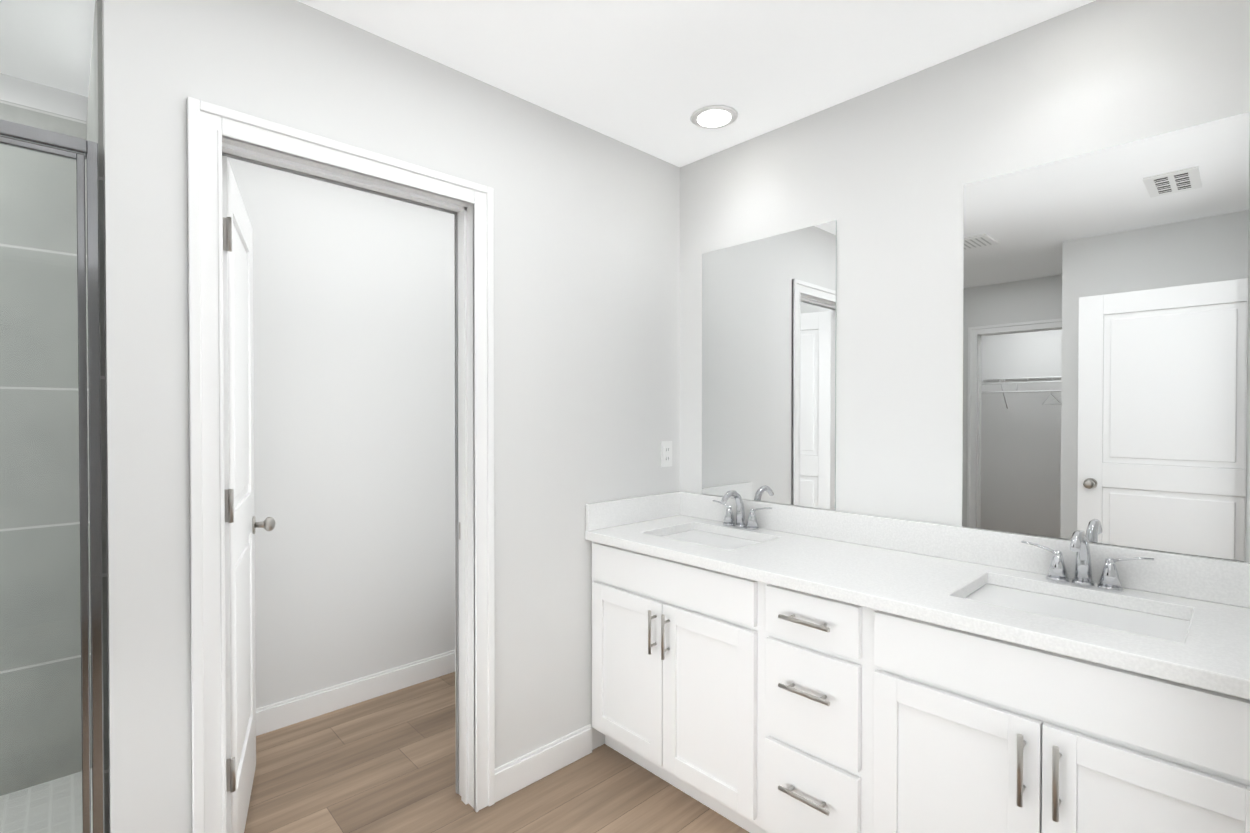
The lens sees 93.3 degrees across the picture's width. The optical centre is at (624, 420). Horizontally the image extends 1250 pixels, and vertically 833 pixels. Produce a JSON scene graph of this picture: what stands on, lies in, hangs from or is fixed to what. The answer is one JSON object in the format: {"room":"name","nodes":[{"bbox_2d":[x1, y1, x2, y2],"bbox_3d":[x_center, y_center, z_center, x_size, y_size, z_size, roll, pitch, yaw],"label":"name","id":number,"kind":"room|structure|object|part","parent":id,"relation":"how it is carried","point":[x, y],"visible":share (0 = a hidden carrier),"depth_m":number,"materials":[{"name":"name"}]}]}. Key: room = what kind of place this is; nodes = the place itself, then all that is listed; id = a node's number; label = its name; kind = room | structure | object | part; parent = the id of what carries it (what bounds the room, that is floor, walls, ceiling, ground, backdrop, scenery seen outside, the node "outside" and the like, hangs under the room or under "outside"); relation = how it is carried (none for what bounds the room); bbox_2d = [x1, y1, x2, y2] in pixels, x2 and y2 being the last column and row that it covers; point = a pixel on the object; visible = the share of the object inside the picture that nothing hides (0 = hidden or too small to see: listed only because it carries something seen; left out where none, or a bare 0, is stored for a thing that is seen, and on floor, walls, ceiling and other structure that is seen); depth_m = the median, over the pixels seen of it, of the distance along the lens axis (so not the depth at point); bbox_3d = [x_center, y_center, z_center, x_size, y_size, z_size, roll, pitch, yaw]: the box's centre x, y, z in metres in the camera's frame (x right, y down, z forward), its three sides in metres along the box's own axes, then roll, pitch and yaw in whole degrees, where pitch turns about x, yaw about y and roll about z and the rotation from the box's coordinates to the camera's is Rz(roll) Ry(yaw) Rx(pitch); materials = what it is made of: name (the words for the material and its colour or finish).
{"room":"bathroom","nodes":[
{"label":"bathroom","id":0,"kind":"room"},
{"bbox_2d":[0,73,454,708],"bbox_3d":[-1.891,0.084,2.191,4.030,2.460,0.115,-1,1,-44],"label":"wall","id":1,"kind":"structure","parent":0,"point":[354,429],"depth_m":2.69,"materials":[{"name":"white paint"}]},
{"bbox_2d":[0,100,91,795],"bbox_3d":[-2.449,0.098,1.576,1.523,2.295,0.008,-1,1,-44],"label":"shower wall tile","id":2,"kind":"structure","parent":1,"relation":"attached to","point":[35,117],"depth_m":2.01,"materials":[{"name":"white tile"}]},
{"bbox_2d":[256,650,454,735],"bbox_3d":[-1.140,1.253,2.826,1.852,0.110,0.014,-1,1,-44],"label":"baseboard","id":3,"kind":"structure","parent":1,"relation":"attached to","point":[281,714],"depth_m":2.70,"materials":[{"name":"white wood"}]},
{"bbox_2d":[102,0,679,832],"bbox_3d":[-0.503,0.086,2.060,1.967,2.460,0.115,-1,1,-44],"label":"wall","id":4,"kind":"structure","parent":0,"point":[586,315],"depth_m":1.88,"materials":[{"name":"white paint"}]},
{"bbox_2d":[222,155,275,832],"bbox_3d":[-1.244,0.296,1.893,0.178,2.018,0.714,0,1,-28],"label":"room door","id":5,"kind":"structure","parent":4,"relation":"in","point":[241,524],"depth_m":1.80,"materials":[{"name":"white wood"}]},
{"bbox_3d":[-1.246,0.296,1.897,0.035,2.018,0.703,0,1,-28],"label":"frame","id":6,"kind":"part","parent":5,"relation":"part of","materials":[{"name":"white wood"}]},
{"bbox_3d":[-1.246,0.236,1.896,0.029,1.668,0.473,0,1,-28],"label":"panel","id":7,"kind":"part","parent":5,"relation":"part of","materials":[{"name":"white wood"}]},
{"bbox_3d":[-1.387,0.385,2.168,0.178,0.064,0.095,0,1,-28],"label":"knob","id":8,"kind":"part","parent":5,"relation":"part of","materials":[{"name":"silver metal"}]},
{"bbox_2d":[187,97,494,832],"bbox_3d":[-0.756,0.267,1.729,0.841,2.105,0.019,-1,1,-44],"label":"trim","id":9,"kind":"structure","parent":4,"relation":"attached to","point":[210,126],"depth_m":1.48,"materials":[{"name":"white wood"}]},
{"bbox_2d":[222,137,473,807],"bbox_3d":[-0.803,0.290,1.778,0.747,2.058,0.115,-1,1,-44],"label":"door frame","id":10,"kind":"structure","parent":4,"relation":"attached to","point":[464,210],"depth_m":2.01,"materials":[{"name":"white wood"}]},
{"bbox_2d":[495,724,591,801],"bbox_3d":[-0.293,1.260,2.183,0.440,0.110,0.014,-1,1,-44],"label":"baseboard","id":11,"kind":"structure","parent":4,"relation":"attached to","point":[519,773],"depth_m":2.16,"materials":[{"name":"white wood"}]},
{"bbox_2d":[586,491,680,529],"bbox_3d":[0.054,0.379,2.495,0.558,0.105,0.018,-1,1,-44],"label":"backsplash","id":12,"kind":"structure","parent":4,"relation":"attached to","point":[599,515],"depth_m":2.46,"materials":[{"name":"white stone"}]},
{"bbox_2d":[661,441,671,466],"bbox_3d":[0.186,0.150,2.629,0.070,0.114,0.008,-1,1,-44],"label":"outlet","id":13,"kind":"object","parent":4,"relation":"attached to","point":[666,453],"visible":1,"depth_m":2.62,"materials":[{"name":"white plastic"}]},
{"bbox_2d":[244,672,749,832],"bbox_3d":[-0.898,1.386,0.068,5.700,0.100,4.750,-1,1,-44],"label":"floor","id":14,"kind":"structure","parent":0,"point":[385,763],"depth_m":2.11,"materials":[{"name":"brown wood"}]},
{"bbox_2d":[0,768,91,832],"bbox_3d":[-2.130,1.287,1.252,1.523,0.075,0.935,-1,1,-44],"label":"pan","id":15,"kind":"object","parent":14,"relation":"on","point":[54,803],"depth_m":1.89,"materials":[{"name":"tile"}]},
{"bbox_2d":[585,538,1249,832],"bbox_3d":[0.682,0.896,1.821,0.582,0.845,1.869,-1,1,-44],"label":"bathroom vanity","id":16,"kind":"object","parent":14,"relation":"on","point":[761,667],"depth_m":1.49,"materials":[{"name":"white wood"}]},
{"bbox_2d":[585,514,1249,693],"bbox_3d":[0.689,0.456,1.823,0.562,0.035,1.869,-1,1,-44],"label":"countertop","id":17,"kind":"structure","parent":16,"relation":"on","point":[1213,645],"depth_m":1.52,"materials":[{"name":"white stone"}]},
{"bbox_2d":[665,526,760,549],"bbox_3d":[0.321,0.530,2.243,0.366,0.146,0.462,-1,1,-44],"label":"sink","id":18,"kind":"object","parent":17,"relation":"in","point":[691,533],"depth_m":2.35,"materials":[{"name":"white ceramic"}]},
{"bbox_2d":[709,490,772,529],"bbox_3d":[0.431,0.356,2.347,0.150,0.154,0.283,-1,1,-44],"label":"faucet","id":19,"kind":"object","parent":17,"relation":"on","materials":[{"name":"silver metal"}]},
{"bbox_2d":[961,578,1184,637],"bbox_3d":[1.082,0.538,1.442,0.366,0.146,0.471,-1,1,-44],"label":"sink","id":20,"kind":"object","parent":17,"relation":"in","point":[1123,615],"depth_m":1.49,"materials":[{"name":"white ceramic"}]},
{"bbox_2d":[1017,530,1156,593],"bbox_3d":[1.192,0.364,1.545,0.150,0.154,0.283,-1,1,-44],"label":"faucet","id":21,"kind":"object","parent":17,"relation":"on","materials":[{"name":"silver metal"}]},
{"bbox_2d":[0,0,1094,166],"bbox_3d":[-0.898,-1.174,0.042,5.700,0.100,4.750,-1,1,-44],"label":"ceiling","id":22,"kind":"structure","parent":0,"point":[650,77],"depth_m":1.81,"materials":[{"name":"white paint"}]},
{"bbox_2d":[690,105,737,128],"bbox_3d":[0.337,-1.142,2.228,0.180,0.007,0.180,-1,1,-44],"label":"recessed light","id":23,"kind":"object","parent":22,"relation":"in","point":[714,116],"visible":1,"depth_m":2.21,"materials":[{"name":"white plastic"}]},
{"bbox_2d":[680,0,1249,562],"bbox_3d":[0.584,0.082,2.427,0.115,2.460,3.180,-1,1,-44],"label":"wall","id":24,"kind":"structure","parent":0,"point":[884,174],"depth_m":1.93,"materials":[{"name":"white paint"}]},
{"bbox_2d":[702,220,836,509],"bbox_3d":[0.553,-0.201,2.368,0.005,1.052,0.619,-1,1,-44],"label":"mirror","id":25,"kind":"object","parent":24,"relation":"attached to","point":[768,369],"visible":1,"depth_m":2.33,"materials":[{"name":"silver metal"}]},
{"bbox_2d":[681,492,1249,605],"bbox_3d":[0.893,0.384,2.003,0.018,0.105,1.851,-1,1,-44],"label":"backsplash","id":26,"kind":"structure","parent":24,"relation":"attached to","point":[1186,576],"depth_m":1.80,"materials":[{"name":"white stone"}]},
{"bbox_2d":[962,112,1249,560],"bbox_3d":[1.265,-0.199,1.617,0.005,1.062,0.609,-1,1,-44],"label":"mirror","id":27,"kind":"object","parent":24,"relation":"attached to","point":[1105,309],"visible":0.93,"depth_m":1.57,"materials":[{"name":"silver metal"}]},
{"bbox_3d":[-1.536,0.088,1.803,0.115,2.460,0.935,-1,1,-44],"label":"wall","id":28,"kind":"structure","parent":0,"visible":0},
{"bbox_2d":[86,0,108,832],"bbox_3d":[-1.568,0.097,1.747,0.008,2.295,0.957,-1,1,-44],"label":"trim","id":29,"kind":"structure","parent":28,"relation":"attached to","point":[94,126],"depth_m":1.40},
{"bbox_3d":[-1.769,1.273,0.871,1.523,0.110,0.115,-1,1,-44],"label":"sill","id":30,"kind":"structure","parent":0,"visible":0},
{"bbox_2d":[0,119,103,832],"bbox_3d":[-1.960,0.246,1.059,1.506,1.936,0.603,-1,1,-44],"label":"shower enclosure","id":31,"kind":"object","parent":30,"relation":"on","point":[39,140],"visible":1,"depth_m":1.34,"materials":[{"name":"clear glass"}]}
]}

